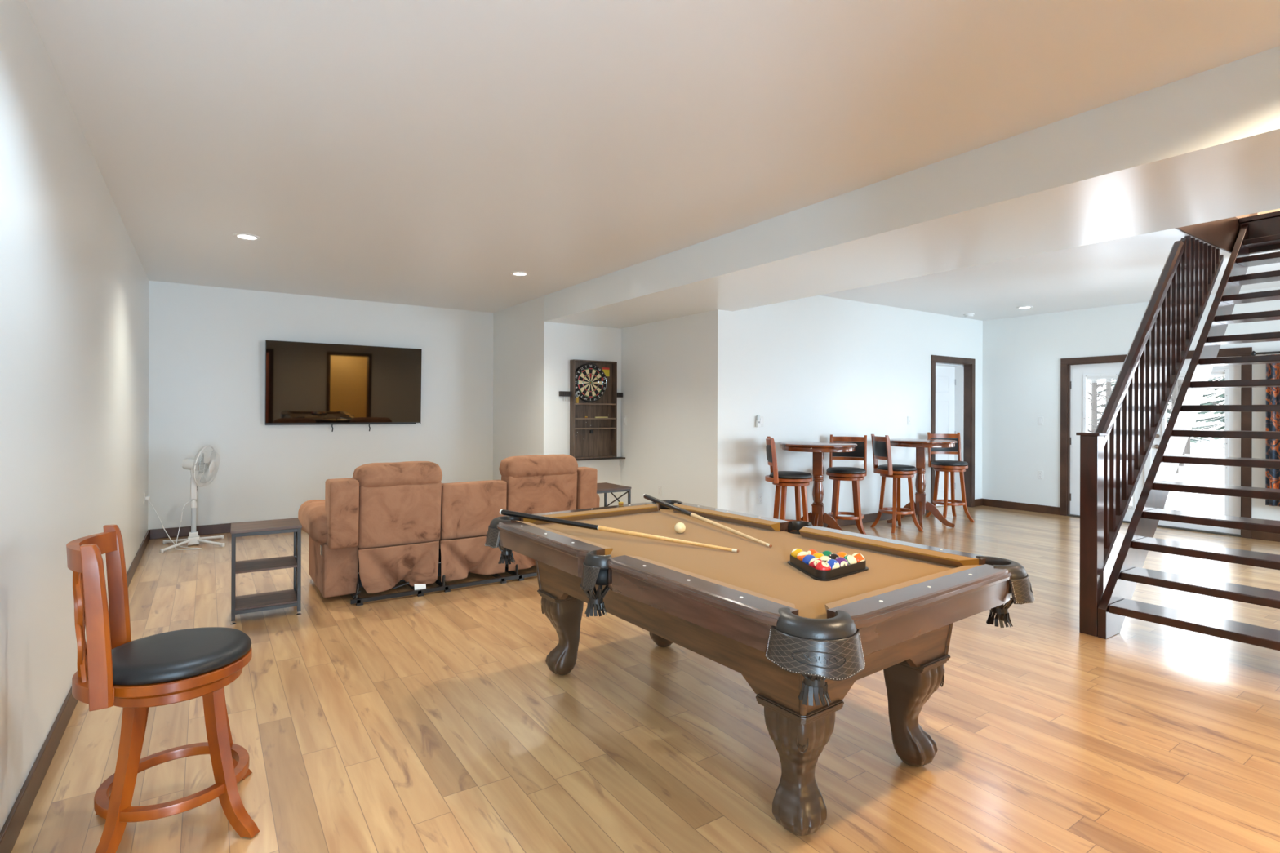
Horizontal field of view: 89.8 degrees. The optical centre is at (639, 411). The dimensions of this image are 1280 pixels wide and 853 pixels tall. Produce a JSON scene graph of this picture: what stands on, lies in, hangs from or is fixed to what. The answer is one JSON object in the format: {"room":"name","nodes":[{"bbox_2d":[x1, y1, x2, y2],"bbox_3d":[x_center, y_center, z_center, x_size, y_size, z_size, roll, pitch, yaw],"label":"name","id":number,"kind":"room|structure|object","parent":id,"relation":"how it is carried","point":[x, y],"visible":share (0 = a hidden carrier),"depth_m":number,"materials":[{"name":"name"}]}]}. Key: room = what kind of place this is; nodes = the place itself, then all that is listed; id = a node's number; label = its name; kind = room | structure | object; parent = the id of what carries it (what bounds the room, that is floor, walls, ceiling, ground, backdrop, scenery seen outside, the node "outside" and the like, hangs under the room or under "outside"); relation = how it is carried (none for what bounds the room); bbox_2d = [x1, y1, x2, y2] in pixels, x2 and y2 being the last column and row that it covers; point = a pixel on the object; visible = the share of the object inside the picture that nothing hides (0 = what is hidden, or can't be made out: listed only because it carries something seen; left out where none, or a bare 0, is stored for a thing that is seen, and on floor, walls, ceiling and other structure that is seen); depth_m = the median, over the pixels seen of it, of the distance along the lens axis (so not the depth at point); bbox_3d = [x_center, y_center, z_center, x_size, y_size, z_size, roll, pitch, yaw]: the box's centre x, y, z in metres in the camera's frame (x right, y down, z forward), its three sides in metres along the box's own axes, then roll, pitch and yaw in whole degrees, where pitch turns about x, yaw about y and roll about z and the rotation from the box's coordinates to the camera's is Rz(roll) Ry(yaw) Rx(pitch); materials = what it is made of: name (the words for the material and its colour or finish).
{"room":"game room","nodes":[
{"label":"game room","id":0,"kind":"room"},
{"bbox_2d":[0,0,148,831],"bbox_3d":[-2.526,-0.159,2.698,0.150,3.043,10.100,0,0,-34],"label":"wall","id":1,"kind":"structure","parent":0,"point":[74,282],"depth_m":2.52,"materials":[{"name":"white paint"}]},
{"bbox_2d":[0,529,149,852],"bbox_3d":[-2.464,1.311,2.744,0.014,0.105,9.800,0,0,-34],"label":"baseboard","id":2,"kind":"structure","parent":1,"relation":"attached to","point":[11,830],"depth_m":2.32,"materials":[{"name":"brown wood"}]},
{"bbox_2d":[147,280,493,529],"bbox_3d":[-3.605,-0.163,7.973,3.965,3.043,0.150,0,0,-34],"label":"wall","id":3,"kind":"structure","parent":0,"point":[206,344],"depth_m":7.43,"materials":[{"name":"white paint"}]},
{"bbox_2d":[149,517,297,539],"bbox_3d":[-3.621,1.306,7.866,3.801,0.105,0.014,0,0,-34],"label":"baseboard","id":4,"kind":"structure","parent":3,"relation":"attached to","point":[226,527],"depth_m":6.98,"materials":[{"name":"brown wood"}]},
{"bbox_2d":[265,340,422,431],"bbox_3d":[-3.583,-0.286,7.855,1.742,1.056,0.178,0,0,-34],"label":"television","id":5,"kind":"object","parent":3,"relation":"attached to","point":[307,384],"visible":1,"depth_m":7.75,"materials":[{"name":"black"}]},
{"bbox_2d":[493,295,621,506],"bbox_3d":[-1.081,-0.153,8.608,1.230,3.043,1.620,0,0,-34],"label":"wall","id":6,"kind":"structure","parent":0,"point":[532,356],"depth_m":8.01,"materials":[{"name":"white paint"}]},
{"bbox_2d":[569,359,617,458],"bbox_3d":[-0.570,-0.029,7.916,0.610,1.198,0.100,0,0,-34],"label":"cabinet","id":7,"kind":"object","parent":6,"relation":"attached to","point":[591,437],"visible":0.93,"depth_m":7.95,"materials":[{"name":"brown wood"}]},
{"bbox_2d":[559,391,571,396],"bbox_3d":[-0.897,-0.216,7.724,0.145,0.060,0.051,0,0,-34],"label":"holder","id":8,"kind":"object","parent":7,"relation":"attached to","point":[562,393],"visible":1,"depth_m":7.70,"materials":[{"name":"black metal"}]},
{"bbox_2d":[575,363,607,401],"bbox_3d":[-0.616,-0.357,7.899,0.470,0.470,0.044,0,0,-34],"label":"dartboard","id":9,"kind":"object","parent":7,"relation":"in","point":[591,389],"visible":0.99,"depth_m":7.88,"materials":[{"name":"black"}]},
{"bbox_2d":[574,427,615,429],"bbox_3d":[-0.568,0.204,7.912,0.574,0.016,0.086,0,0,-34],"label":"shelf","id":10,"kind":"object","parent":7,"relation":"attached to","point":[575,428],"depth_m":7.87,"materials":[{"name":"brown wood"}]},
{"bbox_2d":[574,417,615,419],"bbox_3d":[-0.567,0.084,7.912,0.574,0.016,0.086,0,0,-34],"label":"shelf","id":11,"kind":"object","parent":7,"relation":"attached to","point":[575,418],"depth_m":7.87,"materials":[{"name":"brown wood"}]},
{"bbox_2d":[574,403,615,404],"bbox_3d":[-0.567,-0.095,7.912,0.574,0.016,0.086,0,0,-34],"label":"shelf","id":12,"kind":"object","parent":7,"relation":"attached to","point":[575,403],"depth_m":7.87,"materials":[{"name":"brown wood"}]},
{"bbox_2d":[602,367,609,376],"bbox_3d":[-0.427,-0.499,8.056,0.100,0.110,0.001,0,0,-34],"label":"note","id":13,"kind":"object","parent":7,"relation":"attached to","point":[606,370],"visible":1,"depth_m":8.06,"materials":[{"name":"yellow paper"}]},
{"bbox_2d":[575,457,625,466],"bbox_3d":[-0.659,0.635,7.845,1.072,0.120,0.120,0,0,-34],"label":"ledge shelf","id":14,"kind":"object","parent":6,"relation":"attached to","point":[621,459],"visible":0.53,"depth_m":7.95,"materials":[{"name":"black wood"}]},
{"bbox_2d":[11,505,1279,852],"bbox_3d":[2.258,1.440,4.725,10.360,0.120,12.100,0,0,-34],"label":"floor","id":15,"kind":"structure","parent":0,"point":[437,722],"depth_m":2.76,"materials":[{"name":"brown wood"}]},
{"bbox_2d":[66,524,259,852],"bbox_3d":[-1.554,0.876,2.114,0.517,0.980,0.473,0,0,-32],"label":"counter stool","id":16,"kind":"object","parent":15,"relation":"on","point":[177,666],"visible":1,"depth_m":1.99,"materials":[{"name":"brown wood"}]},
{"bbox_2d":[111,626,251,685],"bbox_3d":[-1.535,0.794,2.127,0.426,0.051,0.426,0,0,-32],"label":"seat cushion","id":17,"kind":"object","parent":16,"relation":"on","point":[182,657],"depth_m":2.05,"materials":[{"name":"black leather"}]},
{"bbox_2d":[145,445,225,552],"bbox_3d":[-4.585,0.848,6.483,0.656,1.016,0.553,0,0,-34],"label":"fan","id":18,"kind":"object","parent":15,"relation":"on","point":[195,465],"visible":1,"depth_m":6.50,"materials":[{"name":"white plastic"}]},
{"bbox_2d":[230,518,302,625],"bbox_3d":[-2.538,1.063,4.358,0.405,0.600,0.364,0,0,-32],"label":"side table","id":19,"kind":"object","parent":15,"relation":"on","point":[250,603],"visible":1,"depth_m":4.30,"materials":[{"name":"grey wood"}]},
{"bbox_2d":[235,589,297,611],"bbox_3d":[-2.539,1.275,4.358,0.355,0.014,0.336,0,0,-32],"label":"shelf","id":20,"kind":"object","parent":19,"relation":"attached to","point":[262,602],"depth_m":4.30,"materials":[{"name":"brown wood"}]},
{"bbox_2d":[235,555,297,573],"bbox_3d":[-2.538,1.035,4.358,0.355,0.014,0.336,0,0,-32],"label":"shelf","id":21,"kind":"object","parent":19,"relation":"attached to","point":[288,562],"depth_m":4.32,"materials":[{"name":"brown wood"}]},
{"bbox_2d":[297,454,599,606],"bbox_3d":[-1.514,0.869,5.451,2.375,0.996,1.038,0,0,-34],"label":"reclining sofa","id":22,"kind":"object","parent":15,"relation":"on","point":[388,524],"visible":0.86,"depth_m":4.87,"materials":[{"name":"fabric"}]},
{"bbox_2d":[297,499,327,543],"bbox_3d":[-2.418,0.829,4.932,0.295,0.285,0.868,0,0,-34],"label":"armrest","id":23,"kind":"object","parent":22,"relation":"on","point":[313,513],"depth_m":4.60,"materials":[{"name":"fabric"}]},
{"bbox_2d":[352,461,442,487],"bbox_3d":[-1.825,0.477,4.853,0.626,0.189,0.282,0,0,-34],"label":"cushion","id":24,"kind":"object","parent":22,"relation":"on","point":[407,473],"depth_m":4.74,"materials":[{"name":"fabric"}]},
{"bbox_2d":[498,454,577,477],"bbox_3d":[-0.866,0.469,5.526,0.678,0.192,0.279,0,0,-34],"label":"cushion","id":25,"kind":"object","parent":22,"relation":"on","point":[533,465],"depth_m":5.40,"materials":[{"name":"fabric"}]},
{"bbox_2d":[595,493,599,507],"bbox_3d":[-0.691,0.837,6.100,0.285,0.284,0.869,0,0,-34],"label":"cushion","id":26,"kind":"object","parent":22,"relation":"on","point":[597,500],"depth_m":5.80,"materials":[{"name":"fabric"}]},
{"bbox_2d":[596,482,631,506],"bbox_3d":[-0.486,1.070,6.612,0.620,0.600,0.504,0,0,-34],"label":"side table","id":27,"kind":"object","parent":15,"relation":"on","point":[604,487],"visible":0.08,"depth_m":6.58,"materials":[{"name":"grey wood"}]},
{"bbox_2d":[484,499,1034,835],"bbox_3d":[0.332,0.970,2.935,1.393,0.807,2.253,0,0,-37],"label":"pool table","id":28,"kind":"object","parent":15,"relation":"on","point":[800,642],"visible":0.98,"depth_m":2.35,"materials":[{"name":"wood"}]},
{"bbox_2d":[517,520,613,555],"bbox_3d":[-0.381,0.591,3.033,0.055,0.044,0.857,0,0,-37],"label":"cushion","id":29,"kind":"object","parent":28,"relation":"on","point":[605,550],"depth_m":2.90,"materials":[{"name":"fabric"}]},
{"bbox_2d":[523,503,658,524],"bbox_3d":[-0.240,0.592,3.708,0.924,0.044,0.055,0,0,-37],"label":"cushion","id":30,"kind":"object","parent":28,"relation":"on","point":[646,508],"depth_m":3.71,"materials":[{"name":"fabric"}]},
{"bbox_2d":[499,509,738,552],"bbox_3d":[-0.159,0.570,3.138,1.360,0.084,0.029,0,0,29],"label":"stick","id":31,"kind":"object","parent":28,"relation":"on","point":[503,512],"visible":1,"depth_m":3.14,"materials":[{"name":"black"}]},
{"bbox_2d":[674,522,685,533],"bbox_3d":[0.202,0.587,3.245,0.057,0.057,0.057,0,0,-34],"label":"cue ball","id":32,"kind":"object","parent":28,"relation":"on","point":[679,527],"visible":1,"depth_m":3.23,"materials":[{"name":"beige plastic"}]},
{"bbox_2d":[642,493,772,547],"bbox_3d":[0.314,0.572,3.526,0.029,0.084,1.358,0,0,-25],"label":"stick","id":33,"kind":"object","parent":28,"relation":"on","point":[646,496],"visible":1,"depth_m":3.48,"materials":[{"name":"black"}]},
{"bbox_2d":[626,555,795,608],"bbox_3d":[0.218,0.593,2.224,0.055,0.044,0.857,0,0,-37],"label":"cushion","id":34,"kind":"object","parent":28,"relation":"on","point":[748,593],"depth_m":2.15,"materials":[{"name":"fabric"}]},
{"bbox_2d":[673,503,780,531],"bbox_3d":[0.448,0.594,3.646,0.055,0.044,0.857,0,0,-37],"label":"cushion","id":35,"kind":"object","parent":28,"relation":"on","point":[730,518],"depth_m":3.54,"materials":[{"name":"fabric"}]},
{"bbox_2d":[787,554,868,581],"bbox_3d":[0.703,0.599,2.530,0.311,0.036,0.279,0,0,-40],"label":"ball rack","id":36,"kind":"object","parent":28,"relation":"on","point":[837,573],"visible":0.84,"depth_m":2.42,"materials":[{"name":"black plastic"}]},
{"bbox_2d":[791,548,802,558],"bbox_3d":[0.640,0.583,2.605,0.057,0.057,0.057,0,0,-13],"label":"ball","id":37,"kind":"object","parent":36,"relation":"on","point":[794,553],"visible":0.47,"depth_m":2.59,"materials":[{"name":"yellow plastic"}]},
{"bbox_2d":[796,551,808,561],"bbox_3d":[0.650,0.583,2.549,0.057,0.057,0.057,0,0,-8],"label":"ball","id":38,"kind":"object","parent":36,"relation":"on","point":[801,555],"visible":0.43,"depth_m":2.53,"materials":[{"name":"multicoloured plastic"}]},
{"bbox_2d":[802,554,815,564],"bbox_3d":[0.659,0.583,2.492,0.057,0.057,0.057,0,0,-11],"label":"ball","id":39,"kind":"object","parent":36,"relation":"on","point":[806,558],"visible":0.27,"depth_m":2.48,"materials":[{"name":"blue plastic"}]},
{"bbox_2d":[808,557,822,568],"bbox_3d":[0.669,0.583,2.436,0.057,0.057,0.057,0,0,-9],"label":"ball","id":40,"kind":"object","parent":36,"relation":"on","point":[813,562],"visible":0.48,"depth_m":2.42,"materials":[{"name":"multicoloured plastic"}]},
{"bbox_2d":[815,561,831,570],"bbox_3d":[0.678,0.583,2.379,0.057,0.057,0.057,0,0,-15],"label":"ball","id":41,"kind":"object","parent":36,"relation":"on","point":[823,566],"visible":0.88,"depth_m":2.36,"materials":[{"name":"red plastic"}]},
{"bbox_2d":[826,559,839,569],"bbox_3d":[0.723,0.583,2.416,0.057,0.057,0.057,0,0,-10],"label":"ball","id":42,"kind":"object","parent":36,"relation":"on","point":[833,564],"visible":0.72,"depth_m":2.40,"materials":[{"name":"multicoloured plastic"}]},
{"bbox_2d":[834,556,848,567],"bbox_3d":[0.767,0.583,2.452,0.057,0.057,0.057,0,0,40],"label":"ball","id":43,"kind":"object","parent":36,"relation":"on","point":[842,562],"visible":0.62,"depth_m":2.43,"materials":[{"name":"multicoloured plastic"}]},
{"bbox_2d":[843,555,857,564],"bbox_3d":[0.811,0.584,2.489,0.056,0.057,0.057,0,0,-12],"label":"ball","id":44,"kind":"object","parent":36,"relation":"on","point":[851,559],"visible":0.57,"depth_m":2.47,"materials":[{"name":"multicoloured plastic"}]},
{"bbox_2d":[852,552,865,562],"bbox_3d":[0.855,0.584,2.525,0.057,0.056,0.056,0,0,42],"label":"ball","id":45,"kind":"object","parent":36,"relation":"on","point":[860,557],"visible":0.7,"depth_m":2.50,"materials":[{"name":"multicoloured plastic"}]},
{"bbox_2d":[799,527,978,567],"bbox_3d":[1.047,0.596,2.837,0.055,0.044,0.857,0,0,-37],"label":"cushion","id":46,"kind":"object","parent":28,"relation":"on","point":[895,550],"depth_m":2.78,"materials":[{"name":"fabric"}]},
{"bbox_2d":[825,564,982,614],"bbox_3d":[0.906,0.596,2.162,0.924,0.044,0.055,0,0,-37],"label":"cushion","id":47,"kind":"object","parent":28,"relation":"on","point":[833,606],"depth_m":2.09,"materials":[{"name":"fabric"}]},
{"bbox_2d":[764,436,812,522],"bbox_3d":[1.532,0.818,6.638,0.478,1.111,0.459,0,0,-4],"label":"bar stool","id":48,"kind":"object","parent":15,"relation":"on","point":[781,479],"visible":0.67,"depth_m":6.50,"materials":[{"name":"brown wood"}]},
{"bbox_2d":[769,471,812,479],"bbox_3d":[1.557,0.647,6.627,0.426,0.051,0.426,0,0,7],"label":"seat cushion","id":49,"kind":"object","parent":48,"relation":"on","point":[774,474],"depth_m":6.47,"materials":[{"name":"black leather"}]},
{"bbox_2d":[779,441,857,531],"bbox_3d":[1.906,0.855,6.877,0.800,1.037,0.800,0,0,22],"label":"pub table","id":50,"kind":"object","parent":15,"relation":"on","point":[818,518],"visible":0.77,"depth_m":6.82,"materials":[{"name":"brown wood"}]},
{"bbox_2d":[826,434,866,534],"bbox_3d":[2.322,0.821,7.200,0.459,1.111,0.478,0,0,13],"label":"bar stool","id":51,"kind":"object","parent":15,"relation":"on","point":[837,474],"visible":0.89,"depth_m":7.13,"materials":[{"name":"brown wood"}]},
{"bbox_2d":[826,466,866,474],"bbox_3d":[2.305,0.650,7.180,0.426,0.051,0.426,0,0,24],"label":"seat cushion","id":52,"kind":"object","parent":51,"relation":"on","point":[831,470],"depth_m":7.04,"materials":[{"name":"black leather"}]},
{"bbox_2d":[870,434,923,533],"bbox_3d":[2.990,0.823,7.546,0.478,1.111,0.459,0,0,-15],"label":"bar stool","id":53,"kind":"object","parent":15,"relation":"on","point":[881,446],"visible":1,"depth_m":7.43,"materials":[{"name":"brown wood"}]},
{"bbox_2d":[877,464,916,471],"bbox_3d":[3.016,0.652,7.539,0.426,0.051,0.426,0,0,-4],"label":"seat cushion","id":54,"kind":"object","parent":53,"relation":"on","point":[884,467],"depth_m":7.37,"materials":[{"name":"black leather"}]},
{"bbox_2d":[886,438,957,529],"bbox_3d":[3.406,0.861,7.800,0.800,1.037,0.800,0,0,22],"label":"pub table","id":55,"kind":"object","parent":15,"relation":"on","point":[921,505],"visible":0.89,"depth_m":7.74,"materials":[{"name":"brown wood"}]},
{"bbox_2d":[925,432,974,521],"bbox_3d":[3.995,0.827,8.290,0.459,1.111,0.478,0,0,-5],"label":"bar stool","id":56,"kind":"object","parent":15,"relation":"on","point":[946,466],"visible":0.93,"depth_m":8.32,"materials":[{"name":"brown wood"}]},
{"bbox_2d":[931,460,968,466],"bbox_3d":[3.985,0.656,8.266,0.426,0.051,0.426,0,0,6],"label":"seat cushion","id":57,"kind":"object","parent":56,"relation":"on","point":[935,463],"depth_m":8.13,"materials":[{"name":"black leather"}]},
{"bbox_2d":[1075,210,1279,651],"bbox_3d":[4.315,-0.142,4.365,3.004,3.060,1.204,0,0,-34],"label":"staircase","id":58,"kind":"structure","parent":15,"relation":"on","point":[1113,457],"depth_m":4.27,"materials":[{"name":"brown wood"}]},
{"bbox_2d":[24,0,1279,312],"bbox_3d":[-0.941,-1.524,3.765,3.965,0.300,10.100,0,0,-34],"label":"ceiling","id":59,"kind":"structure","parent":0,"point":[420,153],"depth_m":2.89,"materials":[{"name":"white paint"}]},
{"bbox_2d":[232,233,261,240],"bbox_3d":[-3.099,-1.378,5.064,0.190,0.008,0.190,0,0,-34],"label":"recessed light","id":60,"kind":"object","parent":59,"relation":"in","point":[242,236],"visible":1,"depth_m":5.06,"materials":[{"name":"white plastic"}]},
{"bbox_2d":[510,271,528,275],"bbox_3d":[-1.197,-1.371,6.388,0.190,0.008,0.190,0,0,-34],"label":"recessed light","id":61,"kind":"object","parent":59,"relation":"in","point":[514,273],"visible":1,"depth_m":6.37,"materials":[{"name":"white plastic"}]},
{"bbox_2d":[620,309,728,510],"bbox_3d":[0.343,-0.148,7.464,0.150,3.043,1.870,0,0,-34],"label":"wall","id":62,"kind":"structure","parent":0,"point":[675,371],"depth_m":7.22,"materials":[{"name":"white paint"}]},
{"bbox_2d":[728,295,982,519],"bbox_3d":[3.001,-0.039,8.276,5.165,2.843,0.240,0,0,-34],"label":"wall","id":63,"kind":"structure","parent":0,"point":[816,367],"depth_m":7.66,"materials":[{"name":"white paint"}]},
{"bbox_2d":[757,493,762,504],"bbox_3d":[1.308,0.945,6.985,0.070,0.115,0.010,0,0,-34],"label":"outlet","id":64,"kind":"object","parent":63,"relation":"attached to","point":[760,495],"visible":1,"depth_m":6.98,"materials":[{"name":"white plastic"}]},
{"bbox_2d":[755,416,764,426],"bbox_3d":[1.303,0.105,6.979,0.116,0.115,0.010,0,0,-34],"label":"light switch","id":65,"kind":"object","parent":63,"relation":"attached to","point":[762,418],"visible":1,"depth_m":7.00,"materials":[{"name":"white plastic"}]},
{"bbox_2d":[755,415,760,426],"bbox_3d":[1.279,0.102,6.943,0.048,0.130,0.028,0,0,-34],"label":"remote","id":66,"kind":"object","parent":65,"relation":"attached to","point":[757,421],"visible":1,"depth_m":6.93,"materials":[{"name":"white plastic"}]},
{"bbox_2d":[810,498,982,527],"bbox_3d":[2.937,1.330,8.082,5.151,0.105,0.014,0,0,-34],"label":"baseboard","id":67,"kind":"structure","parent":63,"relation":"attached to","point":[869,517],"depth_m":8.05,"materials":[{"name":"brown wood"}]},
{"bbox_2d":[935,365,955,506],"bbox_3d":[4.278,0.352,9.357,0.911,2.055,0.057,0,0,-25],"label":"door","id":68,"kind":"structure","parent":63,"relation":"in","point":[945,380],"depth_m":9.44,"materials":[{"name":"white paint"}]},
{"bbox_2d":[935,363,964,501],"bbox_3d":[4.339,0.351,9.240,0.935,2.073,0.140,0,0,-34],"label":"trim","id":69,"kind":"structure","parent":63,"relation":"attached to","point":[959,369],"depth_m":9.47,"materials":[{"name":"white wood"}]},
{"bbox_2d":[930,355,975,506],"bbox_3d":[4.412,0.305,9.133,1.095,2.165,0.120,0,0,-34],"label":"trim","id":70,"kind":"structure","parent":63,"relation":"attached to","point":[969,364],"depth_m":9.36,"materials":[{"name":"brown wood"}]},
{"bbox_2d":[543,45,1279,328],"bbox_3d":[1.730,-1.365,4.500,1.285,0.619,8.330,0,0,-34],"label":"beam","id":71,"kind":"structure","parent":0,"point":[1203,147],"depth_m":3.48,"materials":[{"name":"white paint"}]},
{"bbox_2d":[818,228,1279,320],"bbox_3d":[4.792,-1.504,5.680,5.110,0.300,6.860,0,0,-34],"label":"ceiling","id":72,"kind":"structure","parent":0,"point":[1125,270],"depth_m":6.77,"materials":[{"name":"white paint"}]},
{"bbox_2d":[982,286,1279,520],"bbox_3d":[6.886,-0.025,7.002,0.150,2.843,6.700,0,0,-34],"label":"wall","id":73,"kind":"structure","parent":0,"point":[1022,355],"depth_m":8.86,"materials":[{"name":"white paint"}]},
{"bbox_2d":[1037,417,1043,425],"bbox_3d":[5.530,0.127,8.867,0.010,0.115,0.070,0,0,-34],"label":"light switch","id":74,"kind":"object","parent":73,"relation":"attached to","point":[1040,420],"visible":1,"depth_m":8.86,"materials":[{"name":"white plastic"}]},
{"bbox_2d":[1037,471,1043,479],"bbox_3d":[5.529,0.872,8.866,0.010,0.115,0.070,0,0,-34],"label":"outlet","id":75,"kind":"object","parent":73,"relation":"attached to","point":[1040,473],"visible":1,"depth_m":8.86,"materials":[{"name":"white plastic"}]},
{"bbox_2d":[1086,376,1117,382],"bbox_3d":[6.031,-0.420,8.248,0.016,0.072,0.509,0,0,-34],"label":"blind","id":76,"kind":"object","parent":73,"relation":"attached to","point":[1103,379],"depth_m":8.31,"materials":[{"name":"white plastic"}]},
{"bbox_2d":[1069,362,1144,521],"bbox_3d":[6.019,0.373,8.266,0.060,2.002,0.851,0,0,-34],"label":"door","id":77,"kind":"structure","parent":73,"relation":"in","point":[1080,375],"depth_m":8.52,"materials":[{"name":"white"}]},
{"bbox_2d":[982,498,1279,542],"bbox_3d":[6.839,1.344,6.918,0.014,0.105,6.310,0,0,-34],"label":"baseboard","id":78,"kind":"structure","parent":73,"relation":"attached to","point":[985,502],"depth_m":8.89,"materials":[{"name":"brown wood"}]},
{"bbox_2d":[1066,514,1241,537],"bbox_3d":[6.263,1.386,7.905,0.145,0.018,1.750,0,0,-34],"label":"trim","id":79,"kind":"structure","parent":73,"relation":"attached to","point":[1070,515],"depth_m":7.52,"materials":[{"name":"brown wood"}]},
{"bbox_2d":[1060,346,1252,538],"bbox_3d":[6.252,0.340,7.895,0.140,2.110,1.910,0,0,-34],"label":"trim","id":80,"kind":"structure","parent":73,"relation":"attached to","point":[1246,370],"depth_m":8.21,"materials":[{"name":"brown wood"}]},
{"bbox_2d":[1144,355,1241,534],"bbox_3d":[6.476,0.374,7.545,0.109,2.002,0.892,0,0,-34],"label":"door","id":81,"kind":"structure","parent":73,"relation":"in","point":[1233,372],"depth_m":7.27,"materials":[{"name":"white"}]},
{"bbox_2d":[1177,372,1224,379],"bbox_3d":[6.512,-0.419,7.535,0.016,0.072,0.539,0,0,-34],"label":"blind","id":82,"kind":"object","parent":73,"relation":"attached to","point":[1215,374],"depth_m":7.39,"materials":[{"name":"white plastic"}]},
{"bbox_2d":[1251,351,1279,355],"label":"curtain rod","id":83,"kind":"object","parent":73,"relation":"hanging from","point":[1253,353],"depth_m":6.92,"materials":[{"name":"black metal"}]},
{"bbox_2d":[1265,439,1279,459],"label":"curtain","id":84,"kind":"object","parent":73,"relation":"hanging from","point":[1273,446],"depth_m":6.86,"materials":[{"name":"multicoloured fabric"}]},
{"bbox_2d":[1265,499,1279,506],"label":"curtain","id":85,"kind":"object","parent":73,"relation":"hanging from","point":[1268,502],"depth_m":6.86,"materials":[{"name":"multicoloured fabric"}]},
{"bbox_2d":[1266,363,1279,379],"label":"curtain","id":86,"kind":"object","parent":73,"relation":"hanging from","point":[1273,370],"depth_m":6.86,"materials":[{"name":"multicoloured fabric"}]},
{"bbox_2d":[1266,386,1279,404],"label":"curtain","id":87,"kind":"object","parent":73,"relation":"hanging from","point":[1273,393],"depth_m":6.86,"materials":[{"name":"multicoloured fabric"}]},
{"bbox_2d":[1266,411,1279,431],"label":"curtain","id":88,"kind":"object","parent":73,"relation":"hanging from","point":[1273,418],"depth_m":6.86,"materials":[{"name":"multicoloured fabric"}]},
{"bbox_2d":[1088,429,1224,515],"bbox_3d":[28.826,1.686,28.513,60.300,0.180,65.000,0,0,-34],"label":"ground","id":89,"kind":"structure","parent":0,"point":[1188,473],"depth_m":14.57,"materials":[{"name":"white"}]},
{"bbox_2d":[1087,392,1109,432],"bbox_3d":[8.913,-1.994,11.846,1.277,7.100,1.246,0,0,-44],"label":"bare tree","id":90,"kind":"object","parent":89,"relation":"on","point":[1102,396],"visible":0.02,"depth_m":12.16,"materials":[{"name":"grey plant"}]},
{"bbox_2d":[1088,378,1112,420],"bbox_3d":[14.434,-2.376,19.796,1.283,7.903,1.328,0,0,-34],"label":"bare tree","id":91,"kind":"object","parent":89,"relation":"on","point":[1108,384],"visible":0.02,"depth_m":19.74,"materials":[{"name":"grey plant"}]},
{"bbox_2d":[1087,377,1115,432],"bbox_3d":[12.334,-1.776,17.553,1.238,6.688,1.221,0,0,-8],"label":"bare tree","id":92,"kind":"object","parent":89,"relation":"on","point":[1095,386],"visible":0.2,"depth_m":17.43,"materials":[{"name":"grey plant"}]},
{"bbox_2d":[1167,376,1183,466],"bbox_3d":[15.313,-1.104,18.407,1.334,5.367,1.085,0,0,-34],"label":"bare tree","id":93,"kind":"object","parent":89,"relation":"on","point":[1180,381],"visible":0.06,"depth_m":18.29,"materials":[{"name":"grey plant"}]},
{"bbox_2d":[1167,379,1204,474],"bbox_3d":[13.302,-2.096,16.062,1.207,7.334,1.232,0,0,37],"label":"bare tree","id":94,"kind":"object","parent":89,"relation":"on","point":[1175,392],"visible":0.06,"depth_m":15.98,"materials":[{"name":"grey plant"}]},
{"bbox_2d":[1167,376,1210,443],"bbox_3d":[23.616,-2.293,29.420,4.247,7.801,3.889,0,0,-34],"label":"spruce","id":95,"kind":"object","parent":89,"relation":"on","point":[1194,440],"visible":0.02,"depth_m":28.65,"materials":[{"name":"grey plant"}]},
{"bbox_2d":[1185,396,1204,454],"bbox_3d":[20.201,-1.010,23.707,1.207,5.214,1.264,0,0,-17],"label":"bare tree","id":96,"kind":"object","parent":89,"relation":"on","point":[1188,450],"visible":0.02,"depth_m":23.62,"materials":[{"name":"grey plant"}]},
{"bbox_2d":[1190,376,1224,439],"bbox_3d":[29.185,-2.325,31.624,4.278,7.905,3.991,0,0,24],"label":"spruce","id":97,"kind":"object","parent":89,"relation":"on","point":[1222,396],"visible":0.03,"depth_m":32.04,"materials":[{"name":"grey plant"}]},
{"bbox_2d":[1235,208,1279,218],"bbox_3d":[5.035,-2.830,4.791,5.950,2.360,1.360,0,0,-34],"label":"wall","id":98,"kind":"structure","parent":0,"point":[1275,210],"depth_m":6.01,"materials":[{"name":"beige paint"}]},
{"bbox_2d":[1174,217,1239,253],"bbox_3d":[4.024,-1.513,4.781,2.828,0.321,0.012,0,0,-34],"label":"trim","id":99,"kind":"structure","parent":98,"relation":"attached to","point":[1223,234],"depth_m":5.25,"materials":[{"name":"brown wood"}]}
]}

